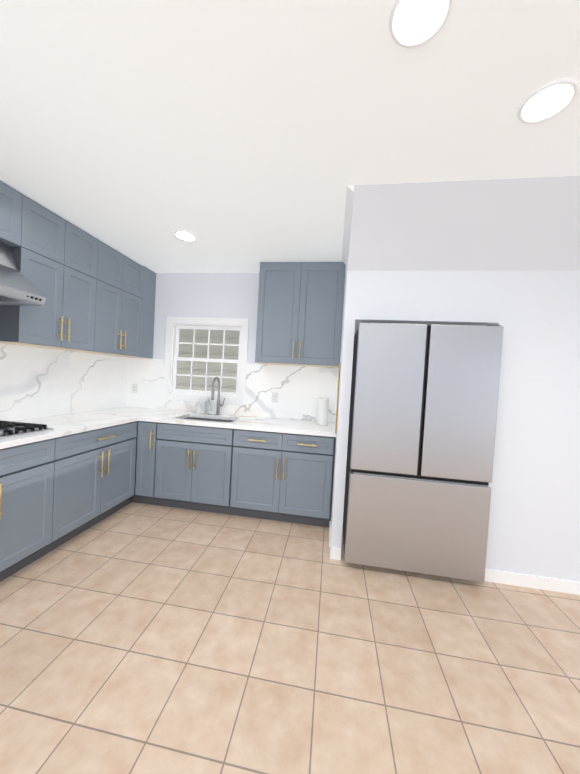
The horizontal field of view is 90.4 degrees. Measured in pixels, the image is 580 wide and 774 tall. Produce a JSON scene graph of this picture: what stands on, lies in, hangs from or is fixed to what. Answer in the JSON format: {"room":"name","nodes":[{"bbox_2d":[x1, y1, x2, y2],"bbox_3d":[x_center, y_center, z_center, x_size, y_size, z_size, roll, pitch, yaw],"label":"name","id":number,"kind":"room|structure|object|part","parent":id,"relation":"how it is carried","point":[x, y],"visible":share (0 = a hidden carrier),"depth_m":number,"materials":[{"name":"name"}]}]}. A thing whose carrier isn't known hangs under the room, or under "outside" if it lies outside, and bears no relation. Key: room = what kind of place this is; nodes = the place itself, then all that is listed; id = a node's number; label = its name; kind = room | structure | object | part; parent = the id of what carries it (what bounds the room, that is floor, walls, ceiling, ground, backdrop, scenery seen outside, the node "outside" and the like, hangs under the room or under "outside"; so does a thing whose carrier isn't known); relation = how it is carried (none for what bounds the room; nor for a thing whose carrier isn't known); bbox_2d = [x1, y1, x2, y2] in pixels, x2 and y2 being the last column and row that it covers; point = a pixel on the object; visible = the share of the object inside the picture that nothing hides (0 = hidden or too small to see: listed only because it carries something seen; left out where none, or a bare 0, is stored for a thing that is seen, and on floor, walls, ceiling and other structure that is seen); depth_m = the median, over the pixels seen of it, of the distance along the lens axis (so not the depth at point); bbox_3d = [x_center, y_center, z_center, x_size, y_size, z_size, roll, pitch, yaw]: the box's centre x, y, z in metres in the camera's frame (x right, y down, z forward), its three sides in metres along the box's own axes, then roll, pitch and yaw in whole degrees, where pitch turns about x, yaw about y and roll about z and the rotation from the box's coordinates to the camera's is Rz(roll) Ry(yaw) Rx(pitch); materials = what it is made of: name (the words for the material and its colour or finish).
{"room":"kitchen","nodes":[
{"label":"kitchen","id":0,"kind":"room"},
{"bbox_2d":[151,273,294,419],"bbox_3d":[-0.739,-0.038,3.453,2.590,2.570,0.120,3,2,8],"label":"wall","id":1,"kind":"structure","parent":0,"point":[219,295],"depth_m":3.41,"materials":[{"name":"white paint"}]},
{"bbox_2d":[163,317,248,404],"bbox_3d":[-0.997,-0.312,3.475,1.020,1.000,0.140,3,2,8],"label":"window","id":2,"kind":"structure","parent":1,"relation":"in","point":[172,323],"depth_m":3.47,"materials":[{"name":"white wood"}]},
{"bbox_3d":[-0.995,-0.316,3.485,0.846,0.818,0.050,3,2,8],"label":"window sashes","id":3,"kind":"part","parent":2,"relation":"part of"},
{"bbox_2d":[128,358,335,421],"bbox_3d":[-0.737,0.018,3.386,2.558,0.619,0.010,3,2,8],"label":"backsplash","id":4,"kind":"structure","parent":1,"relation":"attached to","point":[298,388],"depth_m":3.31,"materials":[{"name":"stone"}]},
{"bbox_2d":[132,384,137,392],"bbox_3d":[-1.917,0.025,3.552,0.072,0.116,0.008,3,2,8],"label":"electrical outlet","id":5,"kind":"object","parent":4,"relation":"attached to","point":[134,388],"visible":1,"depth_m":3.55,"materials":[{"name":"white plastic"}]},
{"bbox_2d":[271,392,277,402],"bbox_3d":[-0.173,0.128,3.294,0.072,0.116,0.008,3,2,8],"label":"electrical outlet","id":6,"kind":"object","parent":4,"relation":"attached to","point":[274,397],"visible":1,"depth_m":3.29,"materials":[{"name":"white plastic"}]},
{"bbox_2d":[255,262,345,367],"bbox_3d":[0.112,-0.744,3.057,0.870,1.036,0.379,3,2,8],"label":"upper cabinet","id":7,"kind":"object","parent":1,"relation":"attached to","point":[299,313],"visible":1,"depth_m":2.91,"materials":[{"name":"grey paint"}]},
{"bbox_2d":[332,363,340,432],"bbox_3d":[0.468,0.098,2.859,0.013,0.622,0.656,3,2,8],"label":"backsplash","id":8,"kind":"structure","parent":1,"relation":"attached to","point":[334,401],"depth_m":2.93,"materials":[{"name":"stone"}]},
{"bbox_2d":[0,502,579,773],"bbox_3d":[1.779,1.515,0.406,8.876,0.080,5.824,3,2,8],"label":"floor","id":9,"kind":"structure","parent":0,"point":[138,638],"depth_m":1.42,"materials":[{"name":"tile"}]},
{"bbox_2d":[0,435,67,581],"bbox_3d":[-2.044,0.787,1.701,0.618,0.878,0.908,3,2,8],"label":"base cabinet","id":10,"kind":"object","parent":9,"relation":"on","point":[56,492],"depth_m":1.90,"materials":[{"name":"grey paint"}]},
{"bbox_2d":[0,407,171,448],"bbox_3d":[-2.019,0.330,1.590,0.646,0.040,3.952,3,2,8],"label":"countertop","id":11,"kind":"structure","parent":10,"relation":"on","point":[69,424],"depth_m":2.43,"materials":[{"name":"stone"}]},
{"bbox_2d":[0,420,53,438],"bbox_3d":[-2.024,0.283,1.752,0.530,0.043,0.772,3,2,8],"label":"gas cooktop","id":12,"kind":"object","parent":11,"relation":"in","point":[8,429],"visible":1,"depth_m":1.98,"materials":[{"name":"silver metal"}]},
{"bbox_2d":[64,421,136,542],"bbox_3d":[-1.925,0.771,2.501,0.618,0.878,0.941,3,2,8],"label":"base cabinet","id":13,"kind":"object","parent":9,"relation":"on","point":[99,466],"depth_m":2.43,"materials":[{"name":"grey paint"}]},
{"bbox_2d":[132,421,163,505],"bbox_3d":[-1.383,0.781,3.190,0.291,0.878,0.618,3,2,8],"label":"base cabinet","id":14,"kind":"object","parent":9,"relation":"on","point":[150,435],"depth_m":2.89,"materials":[{"name":"grey paint"}]},
{"bbox_2d":[160,417,239,514],"bbox_3d":[-0.907,0.809,3.120,0.912,0.878,0.618,3,2,8],"label":"base cabinet","id":15,"kind":"object","parent":9,"relation":"on","point":[200,465],"depth_m":2.81,"materials":[{"name":"grey paint"}]},
{"bbox_2d":[236,429,335,526],"bbox_3d":[-0.073,0.859,2.996,1.032,0.878,0.618,3,2,8],"label":"base cabinet","id":16,"kind":"object","parent":9,"relation":"on","point":[283,477],"depth_m":2.68,"materials":[{"name":"grey paint"}]},
{"bbox_2d":[140,410,335,436],"bbox_3d":[-0.491,0.373,3.035,1.926,0.040,0.643,3,2,8],"label":"countertop","id":17,"kind":"structure","parent":16,"relation":"on","point":[304,427],"depth_m":2.84,"materials":[{"name":"stone"}]},
{"bbox_2d":[195,398,200,413],"bbox_3d":[-1.060,0.225,3.330,0.065,0.176,0.065,3,2,8],"label":"glass bottle","id":18,"kind":"object","parent":17,"relation":"on","point":[198,408],"visible":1,"depth_m":3.31,"materials":[{"name":"white"}]},
{"bbox_2d":[204,396,210,413],"bbox_3d":[-0.956,0.214,3.344,0.076,0.207,0.076,3,2,8],"label":"glass bottle","id":19,"kind":"object","parent":17,"relation":"on","point":[207,406],"visible":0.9,"depth_m":3.32,"materials":[{"name":"white"}]},
{"bbox_2d":[211,377,224,414],"bbox_3d":[-0.804,0.111,3.225,0.110,0.438,0.216,3,2,8],"label":"pull-down faucet","id":20,"kind":"object","parent":17,"relation":"on","point":[219,405],"visible":1,"depth_m":3.29,"materials":[{"name":"silver metal"}]},
{"bbox_2d":[316,398,328,425],"bbox_3d":[0.338,0.261,3.006,0.120,0.275,0.120,3,2,8],"label":"paper towel roll","id":21,"kind":"object","parent":17,"relation":"on","point":[322,412],"visible":0.98,"depth_m":2.96,"materials":[{"name":"white paper"}]},
{"bbox_2d":[328,521,333,558],"bbox_3d":[0.351,1.295,2.476,0.030,0.085,0.473,3,2,8],"label":"baseboard","id":22,"kind":"structure","parent":9,"relation":"on","point":[331,550],"depth_m":2.25,"materials":[{"name":"white wood"}]},
{"bbox_2d":[343,322,503,581],"bbox_3d":[0.980,0.460,2.431,0.950,1.823,0.805,3,2,8],"label":"refrigerator","id":23,"kind":"object","parent":9,"relation":"on","point":[421,434],"visible":1,"depth_m":2.03,"materials":[{"name":"silver metal"}]},
{"bbox_2d":[484,569,579,594],"bbox_3d":[1.884,1.392,2.016,1.015,0.085,0.013,3,2,8],"label":"baseboard","id":24,"kind":"structure","parent":9,"relation":"on","point":[536,582],"depth_m":2.04,"materials":[{"name":"white wood"}]},
{"bbox_2d":[0,0,579,272],"bbox_3d":[-0.015,-1.255,0.618,4.946,0.100,5.824,3,2,8],"label":"ceiling","id":25,"kind":"structure","parent":0,"point":[241,136],"depth_m":1.29,"materials":[{"name":"white paint"}]},
{"bbox_2d":[174,230,196,241],"bbox_3d":[-0.905,-1.304,2.497,0.186,0.014,0.186,3,2,8],"label":"recessed light","id":26,"kind":"object","parent":25,"relation":"in","point":[184,235],"visible":1,"depth_m":2.49,"materials":[{"name":"white plastic"}]},
{"bbox_2d":[342,185,353,264],"bbox_3d":[0.447,-1.205,2.290,0.045,0.045,1.103,3,2,8],"label":"wall","id":27,"kind":"structure","parent":25,"relation":"attached to","point":[349,202],"depth_m":2.02,"materials":[{"name":"white paint"}]},
{"bbox_2d":[389,0,452,47],"bbox_3d":[0.413,-1.186,0.917,0.186,0.014,0.186,3,2,8],"label":"recessed light","id":28,"kind":"object","parent":25,"relation":"in","point":[418,20],"visible":1,"depth_m":0.93,"materials":[{"name":"white plastic"}]},
{"bbox_2d":[518,79,578,123],"bbox_3d":[1.048,-1.159,1.177,0.186,0.014,0.186,3,2,8],"label":"recessed light","id":29,"kind":"object","parent":25,"relation":"in","point":[546,102],"visible":1,"depth_m":1.17,"materials":[{"name":"white plastic"}]},
{"bbox_2d":[331,176,579,581],"bbox_3d":[1.469,0.114,2.396,2.096,2.570,1.563,3,2,8],"label":"wall bump-out","id":30,"kind":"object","parent":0,"point":[505,253],"visible":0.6,"depth_m":2.02,"materials":[{"name":"white paint"}]},
{"bbox_3d":[-2.485,-0.062,0.919,0.120,2.570,5.644,3,2,8],"label":"wall","id":31,"kind":"structure","parent":0,"visible":0},
{"bbox_2d":[0,180,19,247],"bbox_3d":[-2.051,-1.163,1.832,0.338,0.369,0.494,3,2,8],"label":"upper cabinet","id":32,"kind":"object","parent":31,"relation":"attached to","point":[9,196],"depth_m":1.93,"materials":[{"name":"grey paint"}]},
{"bbox_2d":[0,243,45,305],"bbox_3d":[-1.992,-0.758,1.637,0.558,0.413,0.757,3,2,8],"label":"range hood","id":33,"kind":"object","parent":31,"relation":"attached to","point":[17,288],"visible":1,"depth_m":1.91,"materials":[{"name":"silver metal"}]},
{"bbox_2d":[0,192,103,351],"bbox_3d":[-1.989,-0.843,2.377,0.338,1.032,0.705,3,2,8],"label":"upper cabinet","id":34,"kind":"object","parent":31,"relation":"attached to","point":[98,294],"depth_m":2.28,"materials":[{"name":"grey paint"}]},
{"bbox_2d":[0,343,127,420],"bbox_3d":[-2.315,-0.014,1.627,0.011,0.608,3.952,3,2,8],"label":"backsplash","id":35,"kind":"structure","parent":31,"relation":"attached to","point":[36,382],"depth_m":2.66,"materials":[{"name":"stone"}]},
{"bbox_2d":[84,243,146,357],"bbox_3d":[-1.902,-0.855,2.961,0.338,1.032,0.703,3,2,8],"label":"upper cabinet","id":36,"kind":"object","parent":31,"relation":"attached to","point":[123,276],"depth_m":2.98,"materials":[{"name":"grey paint"}]},
{"bbox_2d":[124,268,155,358],"bbox_3d":[-1.838,-0.863,3.393,0.338,1.032,0.284,3,2,8],"label":"upper cabinet","id":37,"kind":"object","parent":31,"relation":"attached to","point":[149,276],"depth_m":3.41,"materials":[{"name":"grey paint"}]}
]}

